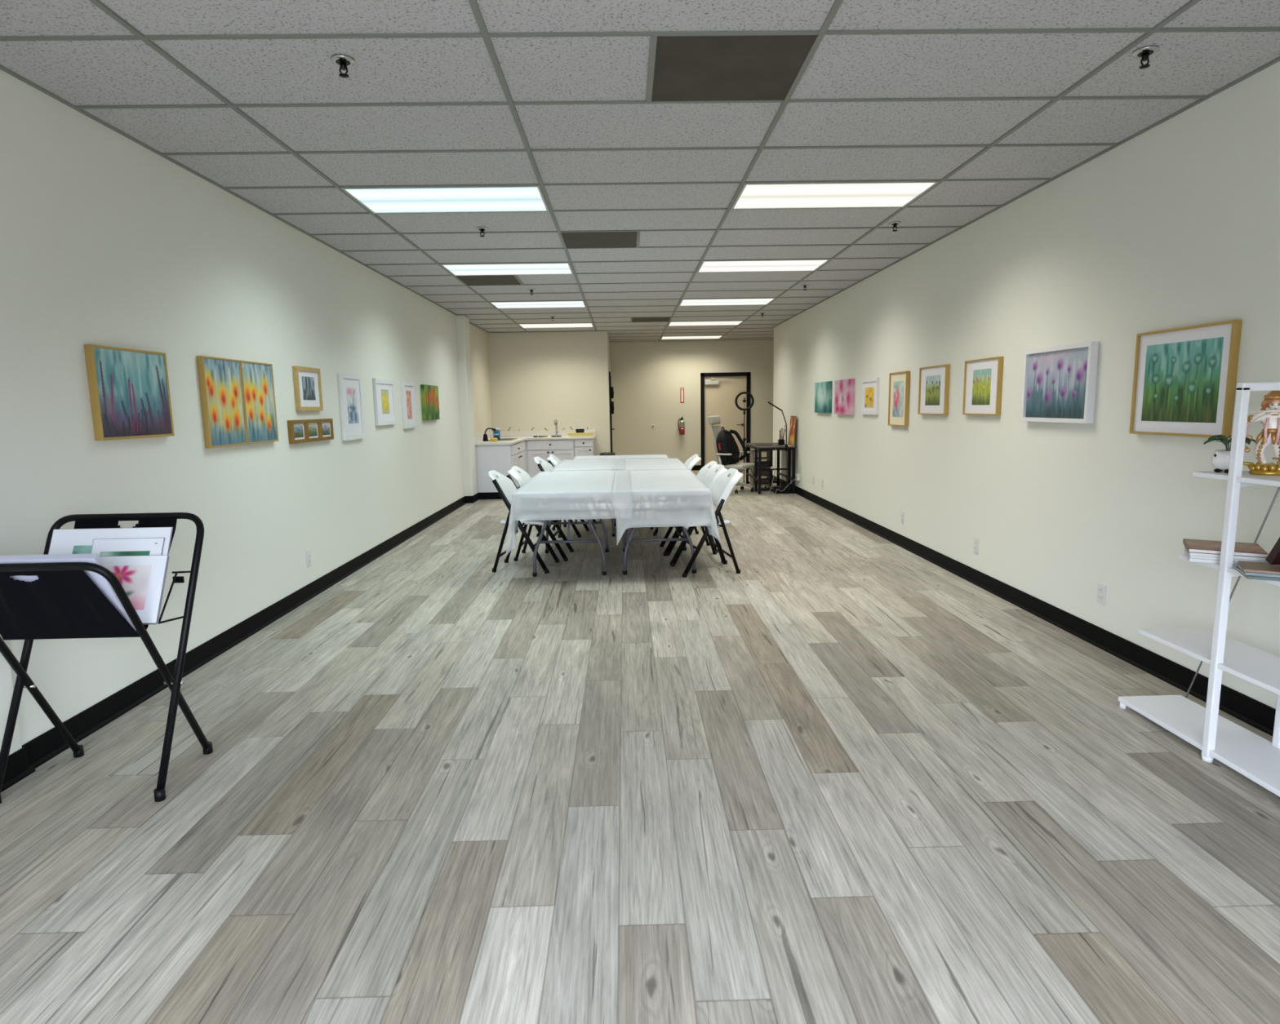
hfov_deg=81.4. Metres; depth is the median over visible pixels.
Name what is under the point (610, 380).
door
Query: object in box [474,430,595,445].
countertop
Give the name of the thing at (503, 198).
recessed light
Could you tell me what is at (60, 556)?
board
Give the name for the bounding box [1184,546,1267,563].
magazine
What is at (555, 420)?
faucet
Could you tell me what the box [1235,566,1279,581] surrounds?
magazine
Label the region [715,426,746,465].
backpack
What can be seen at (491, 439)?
pack
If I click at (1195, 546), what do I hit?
book
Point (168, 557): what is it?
print
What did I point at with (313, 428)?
artwork
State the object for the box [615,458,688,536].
folding table
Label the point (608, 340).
wall
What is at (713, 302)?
recessed light
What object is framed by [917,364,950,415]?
framed painting
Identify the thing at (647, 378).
wall
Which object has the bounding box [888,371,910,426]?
framed painting
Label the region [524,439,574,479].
base cabinet
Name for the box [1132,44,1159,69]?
sprinkler
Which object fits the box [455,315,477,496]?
column
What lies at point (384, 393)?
artwork
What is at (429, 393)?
canvas painting
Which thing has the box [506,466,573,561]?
folding chair
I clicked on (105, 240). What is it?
wall
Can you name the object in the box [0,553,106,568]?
board
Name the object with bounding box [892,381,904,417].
artwork
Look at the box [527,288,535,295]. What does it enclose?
sprinkler
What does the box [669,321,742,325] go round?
diffuser
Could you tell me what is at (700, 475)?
folding chair
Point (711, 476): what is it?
folding chair
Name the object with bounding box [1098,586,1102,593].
socket
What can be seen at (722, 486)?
folding chair
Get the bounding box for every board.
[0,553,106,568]
[0,554,104,567]
[0,555,102,566]
[0,556,136,631]
[0,557,136,631]
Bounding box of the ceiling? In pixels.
[0,0,1279,342]
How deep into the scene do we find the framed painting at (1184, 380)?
3.47 m
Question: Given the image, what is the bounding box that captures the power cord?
[768,448,795,494]
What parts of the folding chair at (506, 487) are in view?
leg, backrest, leg, seat, leg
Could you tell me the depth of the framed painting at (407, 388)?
8.14 m
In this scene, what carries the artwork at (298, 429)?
attached to the framed painting at (297, 429)
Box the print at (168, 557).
[142,556,169,624]
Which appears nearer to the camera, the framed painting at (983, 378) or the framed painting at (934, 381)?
the framed painting at (983, 378)
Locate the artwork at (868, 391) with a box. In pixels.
[864,386,874,408]
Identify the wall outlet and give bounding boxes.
[306,551,311,567]
[575,419,579,426]
[900,511,904,524]
[973,537,978,554]
[1096,582,1106,604]
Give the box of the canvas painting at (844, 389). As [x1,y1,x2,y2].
[834,378,854,414]
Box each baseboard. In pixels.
[2,493,478,785]
[691,465,758,471]
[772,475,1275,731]
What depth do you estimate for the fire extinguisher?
15.64 m
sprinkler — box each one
[330,53,355,78]
[475,226,488,237]
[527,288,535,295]
[800,284,808,290]
[888,221,901,231]
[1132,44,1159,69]
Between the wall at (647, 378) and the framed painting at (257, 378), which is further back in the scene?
the wall at (647, 378)
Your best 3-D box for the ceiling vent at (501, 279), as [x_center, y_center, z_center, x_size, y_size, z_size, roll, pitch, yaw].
[-1.565,-2.432,7.803,0.611,0.008,0.611,-1,8,-1]
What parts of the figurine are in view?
leg trim, sash, crown, leg trim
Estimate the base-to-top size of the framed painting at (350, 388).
0.567 m
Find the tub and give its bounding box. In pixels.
[493,428,500,439]
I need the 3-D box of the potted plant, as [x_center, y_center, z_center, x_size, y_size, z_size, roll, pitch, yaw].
[2.235,-0.221,2.820,0.150,0.143,0.162,-1,8,-1]
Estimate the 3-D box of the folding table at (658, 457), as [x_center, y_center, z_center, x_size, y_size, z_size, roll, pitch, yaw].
[-0.233,-0.309,9.357,1.165,0.742,0.800,-1,8,-1]
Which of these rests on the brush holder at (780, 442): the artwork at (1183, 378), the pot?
the pot
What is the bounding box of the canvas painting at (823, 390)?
[814,381,832,413]
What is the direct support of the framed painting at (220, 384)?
attached to the wall at (105, 240)
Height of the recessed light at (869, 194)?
0.009 m
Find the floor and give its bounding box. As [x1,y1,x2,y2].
[0,469,1279,1023]
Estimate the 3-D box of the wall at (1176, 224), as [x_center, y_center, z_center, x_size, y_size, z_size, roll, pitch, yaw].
[2.579,-0.930,6.413,0.120,2.710,13.850,-1,8,-1]
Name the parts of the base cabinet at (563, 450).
door, drawer, door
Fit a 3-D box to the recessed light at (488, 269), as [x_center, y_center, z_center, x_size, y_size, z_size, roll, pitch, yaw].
[-1.261,-2.349,7.192,1.191,0.009,0.586,-1,8,-1]
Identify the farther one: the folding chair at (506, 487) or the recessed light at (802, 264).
the recessed light at (802, 264)
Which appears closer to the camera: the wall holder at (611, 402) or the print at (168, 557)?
the print at (168, 557)
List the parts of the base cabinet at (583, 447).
drawer, door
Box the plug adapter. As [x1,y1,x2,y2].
[795,473,799,480]
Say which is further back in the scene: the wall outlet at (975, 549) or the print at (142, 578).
the wall outlet at (975, 549)
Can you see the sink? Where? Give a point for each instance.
(501, 439)
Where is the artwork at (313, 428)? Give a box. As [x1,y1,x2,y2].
[308,424,317,436]
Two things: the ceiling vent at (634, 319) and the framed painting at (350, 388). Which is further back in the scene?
the ceiling vent at (634, 319)
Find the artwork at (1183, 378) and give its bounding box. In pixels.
[1141,337,1223,422]
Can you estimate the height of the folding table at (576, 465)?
0.742 m
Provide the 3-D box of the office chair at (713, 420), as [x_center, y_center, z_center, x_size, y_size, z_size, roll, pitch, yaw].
[1.451,-0.928,11.854,0.728,1.205,0.648,5,10,37]
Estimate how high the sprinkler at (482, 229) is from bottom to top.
0.062 m
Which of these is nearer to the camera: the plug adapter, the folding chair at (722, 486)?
the folding chair at (722, 486)
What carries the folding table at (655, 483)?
on the floor
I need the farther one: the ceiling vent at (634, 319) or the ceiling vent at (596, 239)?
the ceiling vent at (634, 319)
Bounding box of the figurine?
[1243,391,1279,475]
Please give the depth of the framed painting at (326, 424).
5.89 m
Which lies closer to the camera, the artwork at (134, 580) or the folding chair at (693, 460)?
the artwork at (134, 580)
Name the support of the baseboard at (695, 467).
attached to the wall at (537, 380)
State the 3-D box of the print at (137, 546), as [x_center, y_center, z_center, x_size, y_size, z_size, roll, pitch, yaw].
[-1.934,0.257,2.773,0.265,0.298,0.144,-1,8,-1]
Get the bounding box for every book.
[1182,538,1268,558]
[1265,537,1279,564]
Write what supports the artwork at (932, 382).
attached to the framed painting at (934, 381)
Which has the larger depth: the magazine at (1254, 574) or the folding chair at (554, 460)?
the folding chair at (554, 460)
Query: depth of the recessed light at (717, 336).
14.77 m
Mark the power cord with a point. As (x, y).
(775, 449)
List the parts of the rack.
frame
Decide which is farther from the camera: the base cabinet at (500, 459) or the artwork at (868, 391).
the base cabinet at (500, 459)
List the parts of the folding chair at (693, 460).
leg, leg, leg, backrest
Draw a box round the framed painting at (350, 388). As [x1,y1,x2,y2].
[337,372,365,440]
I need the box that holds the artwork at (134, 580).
[105,565,151,610]
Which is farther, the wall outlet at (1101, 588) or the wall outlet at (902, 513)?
the wall outlet at (902, 513)
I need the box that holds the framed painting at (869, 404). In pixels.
[860,377,879,414]
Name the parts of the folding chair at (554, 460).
backrest, leg, leg, leg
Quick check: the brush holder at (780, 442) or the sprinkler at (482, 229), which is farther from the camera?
the brush holder at (780, 442)
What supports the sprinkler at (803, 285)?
attached to the ceiling
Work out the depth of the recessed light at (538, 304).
9.68 m
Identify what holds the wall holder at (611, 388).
attached to the door at (610, 380)
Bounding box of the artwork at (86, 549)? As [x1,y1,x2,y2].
[71,545,92,554]
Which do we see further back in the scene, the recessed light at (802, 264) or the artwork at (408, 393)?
the artwork at (408, 393)
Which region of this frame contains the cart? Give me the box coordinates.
[749,449,769,488]
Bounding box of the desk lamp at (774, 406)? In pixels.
[767,401,787,451]
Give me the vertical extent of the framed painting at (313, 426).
0.165 m
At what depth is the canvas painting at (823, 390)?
9.76 m
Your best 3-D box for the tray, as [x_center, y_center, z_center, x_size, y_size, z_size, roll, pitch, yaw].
[-1.039,-1.365,13.079,0.458,0.070,0.279,-1,8,-1]
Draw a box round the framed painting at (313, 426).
[302,419,321,442]
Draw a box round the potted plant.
[1203,435,1255,473]
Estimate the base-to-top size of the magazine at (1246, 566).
0.008 m
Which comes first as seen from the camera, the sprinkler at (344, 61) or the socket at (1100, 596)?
the sprinkler at (344, 61)
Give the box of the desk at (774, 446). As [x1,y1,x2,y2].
[745,442,796,494]
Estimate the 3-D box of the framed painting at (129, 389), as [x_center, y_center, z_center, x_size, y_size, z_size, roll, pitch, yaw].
[-2.443,-0.569,3.581,0.034,0.424,0.540,-1,8,-1]
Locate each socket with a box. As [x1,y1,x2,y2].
[1097,594,1102,600]
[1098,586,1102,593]
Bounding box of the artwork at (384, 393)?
[381,389,389,413]
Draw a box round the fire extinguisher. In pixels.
[677,417,684,435]
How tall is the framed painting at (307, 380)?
0.321 m
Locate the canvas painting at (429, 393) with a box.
[420,384,439,420]
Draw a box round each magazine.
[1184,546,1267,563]
[1184,549,1238,565]
[1188,552,1266,560]
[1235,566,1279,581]
[1236,564,1279,577]
[1237,560,1279,574]
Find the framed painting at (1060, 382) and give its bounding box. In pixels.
[1020,341,1098,423]
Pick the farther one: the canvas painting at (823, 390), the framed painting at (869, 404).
the canvas painting at (823, 390)
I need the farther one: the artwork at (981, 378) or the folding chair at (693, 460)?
the folding chair at (693, 460)
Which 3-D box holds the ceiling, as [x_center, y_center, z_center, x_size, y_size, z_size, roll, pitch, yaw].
[0.441,-2.339,6.732,6.224,0.061,17.933,-1,8,-1]
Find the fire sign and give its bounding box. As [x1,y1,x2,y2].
[680,387,684,403]
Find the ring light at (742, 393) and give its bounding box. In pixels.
[734,391,754,482]
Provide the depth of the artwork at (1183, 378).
3.50 m
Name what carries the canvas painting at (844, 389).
attached to the wall at (1176, 224)
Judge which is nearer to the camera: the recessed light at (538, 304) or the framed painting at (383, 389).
the framed painting at (383, 389)
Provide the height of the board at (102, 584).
0.310 m
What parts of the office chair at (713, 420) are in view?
backrest, armrest, seat, leg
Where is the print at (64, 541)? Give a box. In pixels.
[48,527,173,625]
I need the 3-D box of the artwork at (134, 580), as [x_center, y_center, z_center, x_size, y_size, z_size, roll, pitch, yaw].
[-1.914,0.280,2.749,0.186,0.168,0.001,-1,-17,-1]
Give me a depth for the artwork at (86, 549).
2.81 m
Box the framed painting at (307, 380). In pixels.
[292,366,323,411]
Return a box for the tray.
[567,431,594,436]
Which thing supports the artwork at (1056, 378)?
attached to the framed painting at (1060, 382)
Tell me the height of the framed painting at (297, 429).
0.165 m
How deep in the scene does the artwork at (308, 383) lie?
5.57 m
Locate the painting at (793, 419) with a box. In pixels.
[787,416,796,446]
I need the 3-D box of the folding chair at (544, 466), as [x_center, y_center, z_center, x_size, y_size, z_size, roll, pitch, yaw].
[-0.874,-0.175,8.144,0.546,0.856,0.464,0,8,8]
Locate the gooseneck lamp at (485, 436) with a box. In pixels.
[482,427,495,441]
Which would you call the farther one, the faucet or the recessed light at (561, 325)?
the faucet
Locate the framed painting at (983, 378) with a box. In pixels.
[962,356,1004,415]
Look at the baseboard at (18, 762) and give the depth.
4.00 m
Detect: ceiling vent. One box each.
[455,275,524,285]
[560,231,640,248]
[630,317,670,322]
[645,35,817,102]
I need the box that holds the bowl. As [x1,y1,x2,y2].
[575,429,584,432]
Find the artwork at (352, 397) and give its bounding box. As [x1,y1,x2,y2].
[346,387,359,423]
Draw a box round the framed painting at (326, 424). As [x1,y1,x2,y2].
[320,418,333,440]
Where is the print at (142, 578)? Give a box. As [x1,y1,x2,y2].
[99,555,168,623]
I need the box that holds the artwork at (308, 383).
[301,376,315,399]
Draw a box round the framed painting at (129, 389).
[84,344,174,440]
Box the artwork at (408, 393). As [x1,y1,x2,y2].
[405,391,412,419]
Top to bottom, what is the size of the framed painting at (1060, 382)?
0.455 m
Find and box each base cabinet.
[475,440,525,499]
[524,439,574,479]
[574,439,594,458]
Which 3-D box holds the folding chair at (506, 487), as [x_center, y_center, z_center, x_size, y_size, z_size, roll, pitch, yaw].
[-1.024,0.068,6.457,0.546,0.856,0.464,0,8,6]
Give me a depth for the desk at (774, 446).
11.75 m
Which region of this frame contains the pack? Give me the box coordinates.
[490,438,497,441]
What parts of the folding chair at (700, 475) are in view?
leg, seat, leg, leg, backrest, leg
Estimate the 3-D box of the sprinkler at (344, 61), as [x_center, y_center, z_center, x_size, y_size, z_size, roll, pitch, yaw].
[-1.139,-1.704,2.855,0.090,0.062,0.090,-1,8,-1]
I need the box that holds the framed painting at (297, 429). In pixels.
[287,419,307,444]
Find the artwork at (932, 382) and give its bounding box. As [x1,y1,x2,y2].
[924,374,941,405]
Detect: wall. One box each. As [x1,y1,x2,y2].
[0,69,492,755]
[487,331,609,457]
[607,333,610,452]
[609,339,773,466]
[772,61,1279,709]
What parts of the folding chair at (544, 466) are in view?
leg, backrest, seat, leg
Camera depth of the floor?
2.52 m
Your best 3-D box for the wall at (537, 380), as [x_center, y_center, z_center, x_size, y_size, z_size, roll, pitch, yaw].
[-1.623,-1.869,13.480,2.124,2.710,0.120,-1,8,-1]
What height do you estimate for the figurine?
0.325 m
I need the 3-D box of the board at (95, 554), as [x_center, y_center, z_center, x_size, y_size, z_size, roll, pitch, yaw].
[-2.038,0.287,2.610,0.401,0.302,0.160,-1,8,-1]
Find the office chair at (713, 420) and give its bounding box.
[707,415,754,493]
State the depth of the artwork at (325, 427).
5.88 m
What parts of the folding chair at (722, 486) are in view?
leg, seat, leg, leg, backrest, leg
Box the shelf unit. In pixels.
[1117,382,1279,796]
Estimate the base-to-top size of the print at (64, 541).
0.339 m
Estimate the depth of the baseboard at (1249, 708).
4.28 m
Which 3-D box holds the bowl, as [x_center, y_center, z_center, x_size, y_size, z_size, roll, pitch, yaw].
[-1.055,-1.398,13.085,0.156,0.125,0.156,-1,8,-1]
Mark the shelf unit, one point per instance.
(1252, 756)
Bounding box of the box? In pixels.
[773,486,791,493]
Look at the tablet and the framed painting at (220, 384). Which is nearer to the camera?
the framed painting at (220, 384)
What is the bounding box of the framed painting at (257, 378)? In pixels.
[240,360,278,444]
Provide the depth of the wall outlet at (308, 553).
5.54 m
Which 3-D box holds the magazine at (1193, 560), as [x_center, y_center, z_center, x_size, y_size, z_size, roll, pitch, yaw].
[2.256,0.175,2.873,0.232,0.012,0.228,4,10,32]
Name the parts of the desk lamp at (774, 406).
arm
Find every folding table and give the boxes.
[514,471,614,577]
[551,460,616,537]
[573,455,667,518]
[612,470,709,574]
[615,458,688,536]
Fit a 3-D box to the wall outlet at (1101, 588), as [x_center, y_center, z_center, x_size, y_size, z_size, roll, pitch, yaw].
[2.581,0.457,4.162,0.011,0.114,0.070,-1,8,-1]
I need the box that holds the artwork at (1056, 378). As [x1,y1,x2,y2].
[1025,346,1088,418]
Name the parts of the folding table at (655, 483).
rail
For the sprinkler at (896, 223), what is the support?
attached to the ceiling
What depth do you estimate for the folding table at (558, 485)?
6.13 m
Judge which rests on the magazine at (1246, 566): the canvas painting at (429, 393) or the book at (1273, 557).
the book at (1273, 557)
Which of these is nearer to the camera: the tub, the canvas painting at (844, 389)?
the canvas painting at (844, 389)
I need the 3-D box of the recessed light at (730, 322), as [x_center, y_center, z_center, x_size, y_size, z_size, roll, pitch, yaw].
[1.072,-3.110,12.252,1.191,0.009,0.611,-1,8,-1]
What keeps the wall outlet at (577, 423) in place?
attached to the wall at (537, 380)
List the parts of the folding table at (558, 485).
rail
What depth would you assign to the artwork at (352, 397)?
6.46 m
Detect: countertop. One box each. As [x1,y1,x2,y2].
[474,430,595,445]
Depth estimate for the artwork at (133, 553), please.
2.80 m
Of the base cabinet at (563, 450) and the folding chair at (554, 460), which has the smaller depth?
the folding chair at (554, 460)
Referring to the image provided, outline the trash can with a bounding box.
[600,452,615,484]
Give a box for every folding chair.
[488,470,559,573]
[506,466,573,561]
[533,457,589,537]
[546,454,595,530]
[649,454,701,536]
[659,461,718,555]
[662,464,727,564]
[670,468,743,577]
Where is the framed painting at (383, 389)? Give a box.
[372,378,396,426]
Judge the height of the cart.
0.630 m
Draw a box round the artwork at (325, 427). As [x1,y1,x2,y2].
[321,423,329,435]
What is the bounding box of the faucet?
[554,419,560,435]
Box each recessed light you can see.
[341,186,549,213]
[440,262,573,275]
[488,301,586,308]
[517,323,594,328]
[660,335,723,339]
[667,320,743,326]
[679,297,775,306]
[697,259,830,272]
[731,182,938,209]
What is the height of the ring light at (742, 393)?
1.605 m
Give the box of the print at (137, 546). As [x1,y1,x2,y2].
[90,537,164,556]
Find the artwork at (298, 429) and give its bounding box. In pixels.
[293,425,303,438]
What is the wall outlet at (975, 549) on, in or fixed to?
attached to the wall at (1176, 224)
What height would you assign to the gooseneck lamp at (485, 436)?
0.208 m
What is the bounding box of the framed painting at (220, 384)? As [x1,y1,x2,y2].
[196,355,247,448]
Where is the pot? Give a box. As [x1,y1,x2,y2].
[777,440,784,444]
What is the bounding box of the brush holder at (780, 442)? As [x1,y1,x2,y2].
[777,425,786,444]
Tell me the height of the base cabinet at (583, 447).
0.830 m
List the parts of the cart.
drawer, drawer, drawer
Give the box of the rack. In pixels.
[0,512,213,804]
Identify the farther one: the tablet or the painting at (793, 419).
the tablet
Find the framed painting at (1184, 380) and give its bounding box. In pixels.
[1128,320,1242,438]
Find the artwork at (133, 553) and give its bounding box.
[99,551,150,556]
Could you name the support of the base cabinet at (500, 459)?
on the floor
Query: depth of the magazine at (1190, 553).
2.77 m
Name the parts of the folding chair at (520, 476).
backrest, leg, leg, seat, leg, leg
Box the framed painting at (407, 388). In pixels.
[400,381,416,428]
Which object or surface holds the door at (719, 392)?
in the wall at (647, 378)
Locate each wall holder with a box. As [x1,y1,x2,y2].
[610,386,613,398]
[610,401,613,413]
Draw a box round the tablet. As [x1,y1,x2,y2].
[755,444,771,445]
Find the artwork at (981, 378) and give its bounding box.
[971,368,991,404]
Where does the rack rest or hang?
on the floor
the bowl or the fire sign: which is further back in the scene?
the fire sign
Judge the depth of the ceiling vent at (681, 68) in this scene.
2.96 m
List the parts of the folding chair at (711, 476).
leg, leg, seat, leg, backrest, leg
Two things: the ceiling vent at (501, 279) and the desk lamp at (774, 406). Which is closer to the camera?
the ceiling vent at (501, 279)
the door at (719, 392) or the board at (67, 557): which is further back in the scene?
the door at (719, 392)
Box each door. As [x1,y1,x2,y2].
[608,371,614,452]
[700,372,750,469]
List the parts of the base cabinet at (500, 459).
door, door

